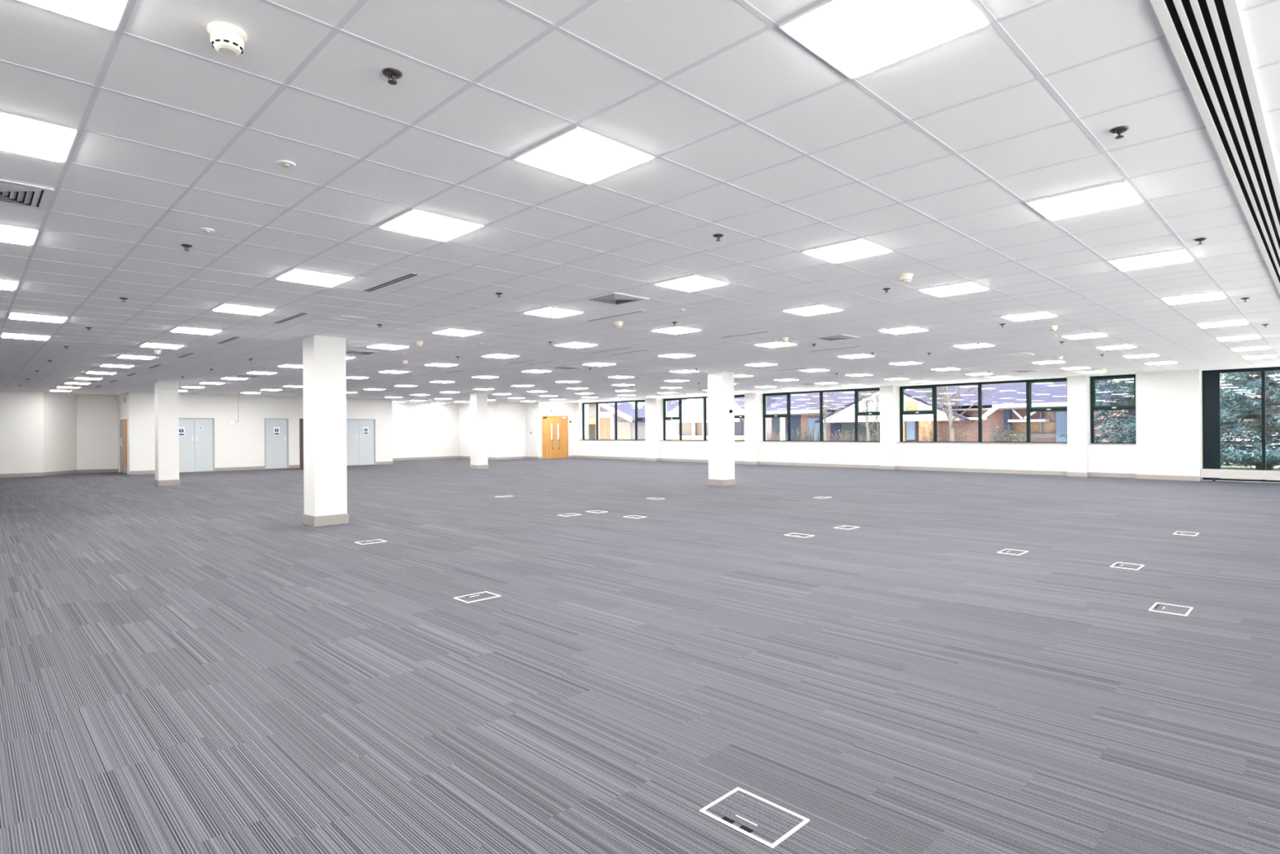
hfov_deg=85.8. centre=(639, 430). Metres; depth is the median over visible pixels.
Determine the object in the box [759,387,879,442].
window
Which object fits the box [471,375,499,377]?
recessed light
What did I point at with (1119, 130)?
sprinkler
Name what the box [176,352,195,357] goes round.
ceiling vent
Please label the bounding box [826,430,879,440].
shrub
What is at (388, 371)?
diffuser
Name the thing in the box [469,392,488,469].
column
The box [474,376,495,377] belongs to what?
diffuser
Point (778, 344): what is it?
recessed light
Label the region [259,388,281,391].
recessed light
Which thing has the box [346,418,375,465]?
door
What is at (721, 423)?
column
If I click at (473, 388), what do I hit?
recessed light
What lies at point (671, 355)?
recessed light
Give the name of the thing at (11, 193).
ceiling vent
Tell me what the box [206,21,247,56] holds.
smoke detector
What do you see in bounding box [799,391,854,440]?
bare tree
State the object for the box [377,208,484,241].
recessed light
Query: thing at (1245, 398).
window glass
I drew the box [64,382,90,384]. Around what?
recessed light
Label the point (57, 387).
diffuser
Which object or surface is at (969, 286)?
recessed light
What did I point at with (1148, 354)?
recessed light
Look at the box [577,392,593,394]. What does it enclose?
recessed light
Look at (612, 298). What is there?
ceiling vent
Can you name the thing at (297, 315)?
ceiling vent
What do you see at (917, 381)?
recessed light
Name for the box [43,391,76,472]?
wall
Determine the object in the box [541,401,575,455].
wall
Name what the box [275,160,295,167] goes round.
ceiling plate
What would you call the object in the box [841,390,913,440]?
bare tree
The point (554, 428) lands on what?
door
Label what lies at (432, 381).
diffuser
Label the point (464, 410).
wall
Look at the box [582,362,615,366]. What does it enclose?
recessed light
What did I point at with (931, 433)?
shrub
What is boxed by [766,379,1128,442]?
window glass
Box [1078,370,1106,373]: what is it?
recessed light
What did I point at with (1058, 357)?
smoke detector
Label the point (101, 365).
recessed light
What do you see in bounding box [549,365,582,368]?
ceiling vent
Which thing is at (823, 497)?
box
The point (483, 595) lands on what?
box
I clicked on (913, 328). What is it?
recessed light
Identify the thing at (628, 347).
ceiling vent
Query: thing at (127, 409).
wall
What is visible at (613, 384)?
diffuser
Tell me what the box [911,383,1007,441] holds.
bare tree
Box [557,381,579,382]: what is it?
diffuser
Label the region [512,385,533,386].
diffuser
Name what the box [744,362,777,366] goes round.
recessed light
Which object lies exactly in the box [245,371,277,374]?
recessed light
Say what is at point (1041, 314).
recessed light
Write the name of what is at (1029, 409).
window
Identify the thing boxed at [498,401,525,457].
wall
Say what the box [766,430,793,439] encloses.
shrub
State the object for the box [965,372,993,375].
recessed light
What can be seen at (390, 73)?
sprinkler
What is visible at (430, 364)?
diffuser
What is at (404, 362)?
smoke detector
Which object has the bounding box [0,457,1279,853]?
floor
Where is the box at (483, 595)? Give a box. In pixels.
[453,591,500,603]
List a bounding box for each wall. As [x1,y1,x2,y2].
[0,391,44,474]
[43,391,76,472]
[76,394,118,470]
[117,391,136,474]
[135,391,392,471]
[392,402,458,457]
[457,401,499,457]
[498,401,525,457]
[525,401,542,457]
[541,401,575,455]
[579,440,1136,473]
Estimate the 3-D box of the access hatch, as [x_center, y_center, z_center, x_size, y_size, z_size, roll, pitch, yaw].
[-3.978,-1.536,9.424,0.340,0.006,0.340,0,0,-45]
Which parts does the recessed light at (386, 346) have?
frame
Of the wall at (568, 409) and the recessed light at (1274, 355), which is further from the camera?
the wall at (568, 409)
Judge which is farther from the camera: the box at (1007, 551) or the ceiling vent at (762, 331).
the ceiling vent at (762, 331)
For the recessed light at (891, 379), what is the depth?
21.50 m
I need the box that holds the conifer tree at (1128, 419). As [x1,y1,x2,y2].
[1058,377,1136,442]
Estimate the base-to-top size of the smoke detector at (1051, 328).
0.082 m
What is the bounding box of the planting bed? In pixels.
[1221,463,1279,480]
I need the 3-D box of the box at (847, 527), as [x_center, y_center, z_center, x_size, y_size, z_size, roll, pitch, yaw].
[3.136,1.470,10.456,0.342,0.004,0.246,0,0,-45]
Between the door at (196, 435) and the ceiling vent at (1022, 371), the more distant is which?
the door at (196, 435)
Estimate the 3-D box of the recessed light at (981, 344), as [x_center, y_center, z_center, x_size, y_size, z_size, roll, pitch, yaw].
[6.312,-1.603,13.024,0.574,0.021,0.574,0,0,-45]
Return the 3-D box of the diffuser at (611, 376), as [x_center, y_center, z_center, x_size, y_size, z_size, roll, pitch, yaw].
[-0.548,-1.553,19.973,0.538,0.019,0.538,0,0,-45]
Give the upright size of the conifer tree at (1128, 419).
8.503 m
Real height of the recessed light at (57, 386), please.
0.021 m
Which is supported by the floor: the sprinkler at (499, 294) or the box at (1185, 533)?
the box at (1185, 533)
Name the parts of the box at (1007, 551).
lid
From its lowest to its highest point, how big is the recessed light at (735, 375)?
0.021 m
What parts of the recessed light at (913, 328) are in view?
frame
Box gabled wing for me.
[586,402,645,439]
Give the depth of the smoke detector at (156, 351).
12.77 m
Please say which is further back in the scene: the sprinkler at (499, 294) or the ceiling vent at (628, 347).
the ceiling vent at (628, 347)
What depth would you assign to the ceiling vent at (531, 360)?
15.53 m
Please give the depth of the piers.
19.93 m
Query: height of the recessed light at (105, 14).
0.021 m
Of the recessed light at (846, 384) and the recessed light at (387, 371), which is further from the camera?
the recessed light at (846, 384)
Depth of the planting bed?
24.67 m
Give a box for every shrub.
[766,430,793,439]
[785,422,831,440]
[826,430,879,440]
[916,419,973,441]
[988,424,1037,441]
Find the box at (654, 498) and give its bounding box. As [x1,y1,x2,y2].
[646,497,664,499]
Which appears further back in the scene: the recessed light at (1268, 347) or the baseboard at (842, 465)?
the baseboard at (842, 465)
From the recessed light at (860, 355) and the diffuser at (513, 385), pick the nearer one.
the recessed light at (860, 355)
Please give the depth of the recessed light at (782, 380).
21.52 m
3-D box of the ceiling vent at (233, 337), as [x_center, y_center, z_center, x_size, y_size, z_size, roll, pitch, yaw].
[-6.907,-1.515,11.554,0.100,0.006,1.170,0,0,-45]
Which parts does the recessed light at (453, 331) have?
frame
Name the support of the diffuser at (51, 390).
attached to the recessed light at (51, 389)
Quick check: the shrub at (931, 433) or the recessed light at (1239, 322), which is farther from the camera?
the shrub at (931, 433)
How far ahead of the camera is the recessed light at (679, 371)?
18.14 m
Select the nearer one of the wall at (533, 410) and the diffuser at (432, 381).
the diffuser at (432, 381)
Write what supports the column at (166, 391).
on the floor
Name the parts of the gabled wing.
post, panel, panel, post, panel, post, panel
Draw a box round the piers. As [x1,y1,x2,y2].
[575,369,1202,480]
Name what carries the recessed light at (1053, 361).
in the ceiling
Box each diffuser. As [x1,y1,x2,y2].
[50,390,70,391]
[57,386,79,388]
[367,388,382,390]
[379,370,408,373]
[395,385,416,386]
[425,363,455,366]
[431,381,453,382]
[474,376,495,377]
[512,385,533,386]
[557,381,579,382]
[610,376,631,377]
[613,384,634,386]
[802,368,829,371]
[965,373,990,375]
[989,376,1011,377]
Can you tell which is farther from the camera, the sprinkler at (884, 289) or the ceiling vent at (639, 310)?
the ceiling vent at (639, 310)
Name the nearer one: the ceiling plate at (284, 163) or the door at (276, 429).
the ceiling plate at (284, 163)
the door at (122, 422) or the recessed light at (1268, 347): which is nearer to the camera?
the recessed light at (1268, 347)
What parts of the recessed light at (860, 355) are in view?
frame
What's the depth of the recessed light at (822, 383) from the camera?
23.19 m
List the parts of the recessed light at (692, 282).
frame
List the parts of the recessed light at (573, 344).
frame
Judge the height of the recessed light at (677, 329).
0.021 m
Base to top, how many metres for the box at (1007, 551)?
0.004 m
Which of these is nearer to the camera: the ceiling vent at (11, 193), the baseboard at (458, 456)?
the ceiling vent at (11, 193)
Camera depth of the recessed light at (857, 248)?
5.99 m
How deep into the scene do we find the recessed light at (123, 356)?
13.83 m
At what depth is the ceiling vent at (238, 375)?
18.62 m
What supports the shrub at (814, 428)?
on the lawn
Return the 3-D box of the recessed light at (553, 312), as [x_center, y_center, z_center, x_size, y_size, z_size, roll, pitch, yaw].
[-1.143,-1.549,9.046,0.574,0.021,0.574,0,0,-45]
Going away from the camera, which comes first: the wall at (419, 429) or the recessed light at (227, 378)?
the recessed light at (227, 378)
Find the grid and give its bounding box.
[0,0,1279,404]
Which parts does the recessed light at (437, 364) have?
frame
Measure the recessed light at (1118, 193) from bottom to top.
0.021 m
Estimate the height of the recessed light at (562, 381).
0.021 m
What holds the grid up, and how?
attached to the ceiling
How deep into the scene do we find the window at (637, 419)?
36.55 m
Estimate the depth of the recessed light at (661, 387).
24.98 m
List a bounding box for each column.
[154,379,180,485]
[302,334,349,526]
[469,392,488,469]
[707,371,735,485]
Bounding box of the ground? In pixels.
[1216,432,1279,482]
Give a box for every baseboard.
[0,468,118,477]
[129,461,393,474]
[392,455,575,460]
[575,455,1200,480]
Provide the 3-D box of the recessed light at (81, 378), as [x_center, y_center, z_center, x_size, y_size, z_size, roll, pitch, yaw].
[-15.339,-1.447,19.157,0.574,0.021,0.574,0,0,-45]
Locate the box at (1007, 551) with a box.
[996,548,1028,555]
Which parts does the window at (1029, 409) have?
opening sash, sill, opening sash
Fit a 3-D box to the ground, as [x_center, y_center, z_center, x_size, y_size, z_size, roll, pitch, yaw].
[-2.010,1.635,1.834,520.000,0.150,520.000,0,0,-45]
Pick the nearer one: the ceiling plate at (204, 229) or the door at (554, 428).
the ceiling plate at (204, 229)
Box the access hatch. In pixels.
[332,315,366,320]
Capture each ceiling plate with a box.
[199,227,213,232]
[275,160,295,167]
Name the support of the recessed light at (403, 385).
in the ceiling
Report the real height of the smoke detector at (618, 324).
0.082 m
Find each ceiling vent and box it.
[0,178,54,210]
[147,364,162,368]
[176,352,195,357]
[215,336,241,343]
[234,373,261,377]
[272,311,309,323]
[346,349,380,354]
[362,272,419,292]
[506,360,535,364]
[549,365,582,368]
[581,292,648,305]
[586,310,643,320]
[591,346,633,352]
[608,349,648,355]
[720,331,768,337]
[798,382,819,384]
[809,346,859,351]
[812,333,858,341]
[1010,369,1038,372]
[1150,0,1279,293]
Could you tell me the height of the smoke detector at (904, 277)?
0.082 m
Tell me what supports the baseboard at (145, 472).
attached to the wall at (240, 444)
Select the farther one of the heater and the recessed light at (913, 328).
the heater
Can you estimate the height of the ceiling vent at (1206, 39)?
0.016 m
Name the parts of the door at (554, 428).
vision panel, vision panel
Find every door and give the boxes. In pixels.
[118,417,128,474]
[178,417,214,472]
[264,417,288,469]
[299,418,303,467]
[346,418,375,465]
[542,415,568,458]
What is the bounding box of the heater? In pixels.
[1200,468,1279,481]
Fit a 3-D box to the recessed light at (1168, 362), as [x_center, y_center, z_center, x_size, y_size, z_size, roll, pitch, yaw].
[12.701,-1.649,16.801,0.574,0.021,0.574,0,0,-45]
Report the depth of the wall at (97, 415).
26.98 m
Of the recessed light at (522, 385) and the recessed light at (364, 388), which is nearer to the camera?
the recessed light at (522, 385)
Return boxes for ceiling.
[0,0,1279,404]
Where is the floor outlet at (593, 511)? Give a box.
[586,510,606,513]
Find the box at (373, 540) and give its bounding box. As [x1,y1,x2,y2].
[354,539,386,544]
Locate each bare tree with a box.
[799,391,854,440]
[833,391,910,440]
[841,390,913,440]
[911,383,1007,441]
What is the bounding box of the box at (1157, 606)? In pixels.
[1148,602,1193,616]
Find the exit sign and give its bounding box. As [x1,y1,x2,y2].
[549,408,559,413]
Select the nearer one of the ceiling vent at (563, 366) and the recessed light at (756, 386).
the ceiling vent at (563, 366)
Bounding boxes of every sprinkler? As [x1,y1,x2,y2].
[119,297,128,302]
[181,244,192,250]
[382,67,402,84]
[495,292,502,297]
[713,233,723,240]
[882,288,890,293]
[1110,125,1128,138]
[1193,237,1206,244]
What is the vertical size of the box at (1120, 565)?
0.004 m
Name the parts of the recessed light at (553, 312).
frame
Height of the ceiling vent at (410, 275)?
0.006 m
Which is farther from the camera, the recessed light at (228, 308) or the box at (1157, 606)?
the recessed light at (228, 308)
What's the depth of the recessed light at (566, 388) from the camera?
25.04 m
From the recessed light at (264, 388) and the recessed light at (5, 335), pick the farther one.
the recessed light at (264, 388)
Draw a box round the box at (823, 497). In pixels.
[813,496,830,498]
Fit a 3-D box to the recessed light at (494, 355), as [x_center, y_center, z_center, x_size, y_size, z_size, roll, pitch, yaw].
[-2.881,-1.537,14.223,0.574,0.021,0.574,0,0,-45]
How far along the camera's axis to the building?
53.41 m
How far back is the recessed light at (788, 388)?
26.30 m
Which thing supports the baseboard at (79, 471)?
attached to the wall at (21, 412)
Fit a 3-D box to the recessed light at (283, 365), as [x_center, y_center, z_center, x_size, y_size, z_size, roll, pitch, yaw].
[-8.035,-1.500,16.028,0.574,0.021,0.574,0,0,-45]
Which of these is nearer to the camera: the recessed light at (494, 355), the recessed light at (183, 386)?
the recessed light at (494, 355)
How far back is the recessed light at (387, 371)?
17.62 m
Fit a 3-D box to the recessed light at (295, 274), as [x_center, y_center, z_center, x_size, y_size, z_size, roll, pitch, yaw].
[-3.277,-1.534,6.938,0.574,0.021,0.574,0,0,-45]
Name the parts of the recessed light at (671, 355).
frame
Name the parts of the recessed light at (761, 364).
frame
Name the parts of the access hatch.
panel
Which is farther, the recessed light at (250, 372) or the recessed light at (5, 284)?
the recessed light at (250, 372)
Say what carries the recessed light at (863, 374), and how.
in the ceiling
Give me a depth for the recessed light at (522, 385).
23.34 m
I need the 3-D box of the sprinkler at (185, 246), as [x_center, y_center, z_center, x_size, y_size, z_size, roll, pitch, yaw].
[-3.764,-1.518,5.723,0.084,0.043,0.084,0,0,-45]
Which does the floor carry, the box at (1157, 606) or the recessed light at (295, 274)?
the box at (1157, 606)
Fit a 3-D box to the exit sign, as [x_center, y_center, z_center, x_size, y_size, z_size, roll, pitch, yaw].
[-4.651,-1.072,37.499,0.640,0.200,0.033,0,0,-45]
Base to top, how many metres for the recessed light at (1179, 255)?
0.021 m
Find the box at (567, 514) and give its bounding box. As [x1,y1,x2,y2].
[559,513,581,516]
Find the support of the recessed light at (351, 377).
in the ceiling
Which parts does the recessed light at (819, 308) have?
frame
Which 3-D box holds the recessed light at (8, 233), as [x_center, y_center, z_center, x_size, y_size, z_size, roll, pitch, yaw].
[-4.985,-1.522,5.252,0.574,0.021,0.574,0,0,-45]
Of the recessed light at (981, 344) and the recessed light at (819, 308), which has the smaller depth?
the recessed light at (819, 308)
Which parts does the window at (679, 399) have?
opening sash, sill, opening sash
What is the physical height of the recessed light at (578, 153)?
0.021 m
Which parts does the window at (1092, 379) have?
sill, opening sash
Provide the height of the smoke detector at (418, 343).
0.082 m
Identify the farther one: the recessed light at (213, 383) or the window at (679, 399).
the window at (679, 399)
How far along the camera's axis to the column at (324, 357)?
11.19 m
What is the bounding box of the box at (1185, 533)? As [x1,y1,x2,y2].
[1173,531,1199,536]
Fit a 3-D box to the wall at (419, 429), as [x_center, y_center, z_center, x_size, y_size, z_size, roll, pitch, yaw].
[-12.323,0.052,37.249,5.940,3.063,0.200,0,0,-45]
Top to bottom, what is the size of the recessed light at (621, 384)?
0.021 m
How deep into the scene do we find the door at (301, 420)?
29.68 m
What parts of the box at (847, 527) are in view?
lid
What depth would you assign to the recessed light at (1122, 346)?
13.36 m
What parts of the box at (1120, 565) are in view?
lid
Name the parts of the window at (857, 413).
opening sash, sill, opening sash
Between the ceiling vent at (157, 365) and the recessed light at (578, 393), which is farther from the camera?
the recessed light at (578, 393)
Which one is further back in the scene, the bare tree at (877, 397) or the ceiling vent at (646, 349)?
the bare tree at (877, 397)
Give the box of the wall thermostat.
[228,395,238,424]
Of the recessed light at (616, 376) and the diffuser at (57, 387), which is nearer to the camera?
the recessed light at (616, 376)
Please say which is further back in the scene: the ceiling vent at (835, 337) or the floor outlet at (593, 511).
the floor outlet at (593, 511)
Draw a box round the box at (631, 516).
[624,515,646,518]
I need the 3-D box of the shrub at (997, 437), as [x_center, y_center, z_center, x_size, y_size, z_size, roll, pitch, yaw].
[17.378,0.520,32.303,1.285,1.699,2.171,0,0,-45]
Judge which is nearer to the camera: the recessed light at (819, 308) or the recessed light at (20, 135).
the recessed light at (20, 135)
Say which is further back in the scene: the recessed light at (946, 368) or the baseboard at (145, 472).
the baseboard at (145, 472)
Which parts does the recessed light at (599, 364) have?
frame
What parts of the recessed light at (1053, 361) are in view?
frame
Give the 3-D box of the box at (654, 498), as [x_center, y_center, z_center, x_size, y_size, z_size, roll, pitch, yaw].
[0.344,1.490,15.120,0.246,0.004,0.342,0,0,-45]
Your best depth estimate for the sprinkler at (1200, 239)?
5.74 m
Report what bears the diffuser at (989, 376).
attached to the recessed light at (1002, 376)
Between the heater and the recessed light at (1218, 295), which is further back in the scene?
the heater
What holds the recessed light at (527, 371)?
in the ceiling
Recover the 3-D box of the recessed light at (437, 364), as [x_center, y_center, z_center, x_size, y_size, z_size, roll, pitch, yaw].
[-4.604,-1.524,15.968,0.574,0.021,0.574,0,0,-45]
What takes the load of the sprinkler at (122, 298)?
attached to the ceiling
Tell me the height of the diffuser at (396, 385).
0.019 m
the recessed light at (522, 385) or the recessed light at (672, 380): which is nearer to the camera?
the recessed light at (672, 380)
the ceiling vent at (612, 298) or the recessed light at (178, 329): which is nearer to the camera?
the ceiling vent at (612, 298)
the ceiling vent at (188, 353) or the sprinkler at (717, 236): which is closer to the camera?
the sprinkler at (717, 236)
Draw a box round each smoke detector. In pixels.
[153,349,162,354]
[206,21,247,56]
[401,360,408,364]
[415,341,423,346]
[613,320,622,328]
[780,337,788,342]
[898,273,912,283]
[1047,325,1057,331]
[1056,355,1062,359]
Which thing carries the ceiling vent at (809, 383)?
in the ceiling
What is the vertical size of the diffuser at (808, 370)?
0.019 m
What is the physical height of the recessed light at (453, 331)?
0.021 m
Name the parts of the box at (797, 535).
lid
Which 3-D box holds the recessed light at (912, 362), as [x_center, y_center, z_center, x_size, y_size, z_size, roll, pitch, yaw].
[6.330,-1.603,16.422,0.574,0.021,0.574,0,0,-45]
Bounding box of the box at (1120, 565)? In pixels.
[1110,561,1144,569]
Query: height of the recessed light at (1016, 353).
0.014 m
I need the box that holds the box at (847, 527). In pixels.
[833,525,859,529]
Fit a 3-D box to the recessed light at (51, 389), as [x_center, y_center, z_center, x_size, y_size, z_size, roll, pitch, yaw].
[-20.509,-1.410,24.393,0.574,0.021,0.574,0,0,-45]
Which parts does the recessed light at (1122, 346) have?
frame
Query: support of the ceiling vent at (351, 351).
in the ceiling
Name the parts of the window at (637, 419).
sill, opening sash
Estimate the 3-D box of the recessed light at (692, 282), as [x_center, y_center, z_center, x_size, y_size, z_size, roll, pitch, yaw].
[0.548,-1.562,7.333,0.574,0.021,0.574,0,0,-45]
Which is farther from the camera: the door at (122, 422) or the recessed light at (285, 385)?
the door at (122, 422)
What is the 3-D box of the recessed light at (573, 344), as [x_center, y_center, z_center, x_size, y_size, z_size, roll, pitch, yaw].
[-1.158,-1.549,12.477,0.574,0.021,0.574,0,0,-45]
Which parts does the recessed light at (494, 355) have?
frame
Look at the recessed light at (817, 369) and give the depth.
18.05 m
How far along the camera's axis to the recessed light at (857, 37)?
2.66 m
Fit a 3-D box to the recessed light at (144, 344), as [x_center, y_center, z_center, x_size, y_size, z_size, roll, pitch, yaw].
[-8.447,-1.497,12.174,0.574,0.021,0.574,0,0,-45]
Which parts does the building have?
post, panel, window sill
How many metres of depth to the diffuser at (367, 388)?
24.74 m
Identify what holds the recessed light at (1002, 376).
in the ceiling
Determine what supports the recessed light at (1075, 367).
in the ceiling
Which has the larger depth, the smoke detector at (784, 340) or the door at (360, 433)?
the door at (360, 433)
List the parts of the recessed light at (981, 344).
frame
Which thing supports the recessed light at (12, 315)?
in the ceiling
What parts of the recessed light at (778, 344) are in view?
frame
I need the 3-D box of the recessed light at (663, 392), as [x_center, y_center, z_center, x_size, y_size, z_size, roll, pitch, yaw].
[1.130,-1.566,28.522,0.574,0.021,0.574,0,0,-45]
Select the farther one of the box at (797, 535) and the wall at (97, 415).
the wall at (97, 415)
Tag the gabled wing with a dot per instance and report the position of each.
(625, 411)
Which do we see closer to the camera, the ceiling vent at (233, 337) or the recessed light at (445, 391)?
the ceiling vent at (233, 337)
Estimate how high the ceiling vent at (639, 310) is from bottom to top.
0.006 m
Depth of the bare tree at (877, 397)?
31.80 m
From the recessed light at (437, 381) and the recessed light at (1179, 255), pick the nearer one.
the recessed light at (1179, 255)
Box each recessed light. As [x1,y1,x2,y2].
[0,111,77,163]
[0,222,39,245]
[0,278,19,290]
[0,332,51,340]
[8,311,68,323]
[17,0,128,31]
[48,389,71,391]
[56,386,80,388]
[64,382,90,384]
[73,377,102,379]
[84,371,117,374]
[99,364,134,367]
[116,354,155,359]
[138,342,184,348]
[168,326,222,334]
[182,386,204,387]
[199,382,224,384]
[211,302,275,315]
[220,377,248,379]
[240,391,259,393]
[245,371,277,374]
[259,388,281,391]
[274,267,355,286]
[277,364,302,368]
[283,385,302,386]
[346,376,368,378]
[364,388,386,390]
[365,343,409,349]
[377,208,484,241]
[377,369,408,373]
[393,384,417,386]
[423,362,458,366]
[429,380,455,382]
[431,328,483,336]
[440,391,459,392]
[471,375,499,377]
[472,388,494,390]
[480,353,519,358]
[511,384,533,386]
[512,125,654,184]
[520,369,551,373]
[522,306,583,317]
[553,341,598,347]
[555,380,580,382]
[566,387,588,389]
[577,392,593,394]
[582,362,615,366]
[608,375,635,377]
[611,383,634,386]
[650,325,702,333]
[653,274,729,291]
[657,352,696,358]
[658,391,673,393]
[661,386,682,388]
[663,379,688,382]
[670,369,699,373]
[733,374,753,377]
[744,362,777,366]
[753,341,797,347]
[755,386,777,387]
[773,378,798,381]
[778,0,989,79]
[781,303,843,315]
[783,387,802,389]
[799,368,829,371]
[800,237,893,262]
[814,382,837,384]
[836,353,875,358]
[842,384,863,386]
[844,373,871,376]
[878,325,928,333]
[884,377,908,380]
[889,360,922,364]
[908,380,932,382]
[917,280,989,297]
[931,367,961,370]
[952,342,995,348]
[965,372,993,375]
[988,375,1013,377]
[996,352,1035,356]
[1000,311,1057,321]
[1025,179,1142,220]
[1031,360,1066,364]
[1060,332,1107,339]
[1061,366,1091,369]
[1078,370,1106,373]
[1095,344,1137,350]
[1106,248,1194,271]
[1123,353,1159,358]
[1143,360,1177,364]
[1159,290,1226,304]
[1195,319,1248,328]
[1215,333,1261,341]
[1230,345,1271,351]
[1241,354,1278,359]
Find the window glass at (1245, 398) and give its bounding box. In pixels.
[1220,370,1279,470]
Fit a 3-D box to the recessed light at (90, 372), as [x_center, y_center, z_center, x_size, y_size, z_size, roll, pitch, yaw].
[-13.616,-1.460,17.411,0.574,0.021,0.574,0,0,-45]
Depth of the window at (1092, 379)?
20.91 m
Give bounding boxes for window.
[579,400,645,440]
[662,394,744,441]
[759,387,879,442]
[897,377,1067,444]
[1088,373,1136,444]
[1202,366,1279,482]
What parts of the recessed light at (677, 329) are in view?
frame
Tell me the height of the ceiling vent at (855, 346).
0.006 m
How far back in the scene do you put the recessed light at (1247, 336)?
12.07 m
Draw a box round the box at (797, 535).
[783,533,813,537]
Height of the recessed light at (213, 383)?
0.021 m
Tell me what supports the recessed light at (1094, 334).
in the ceiling
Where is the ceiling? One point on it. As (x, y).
(559, 74)
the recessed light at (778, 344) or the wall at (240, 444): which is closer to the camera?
the recessed light at (778, 344)
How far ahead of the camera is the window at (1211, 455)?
19.11 m
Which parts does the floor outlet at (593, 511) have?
lid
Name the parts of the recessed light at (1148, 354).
frame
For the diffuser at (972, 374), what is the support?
attached to the recessed light at (982, 373)
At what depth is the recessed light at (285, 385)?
22.89 m
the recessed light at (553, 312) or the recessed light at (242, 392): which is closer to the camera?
the recessed light at (553, 312)
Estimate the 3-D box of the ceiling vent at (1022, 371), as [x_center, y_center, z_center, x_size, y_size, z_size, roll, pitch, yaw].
[10.593,-1.636,18.936,0.574,0.016,0.574,0,0,-45]
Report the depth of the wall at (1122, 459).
24.77 m
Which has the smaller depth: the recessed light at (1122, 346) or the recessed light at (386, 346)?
the recessed light at (386, 346)
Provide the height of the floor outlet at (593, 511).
0.004 m
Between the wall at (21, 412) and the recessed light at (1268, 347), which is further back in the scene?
the wall at (21, 412)

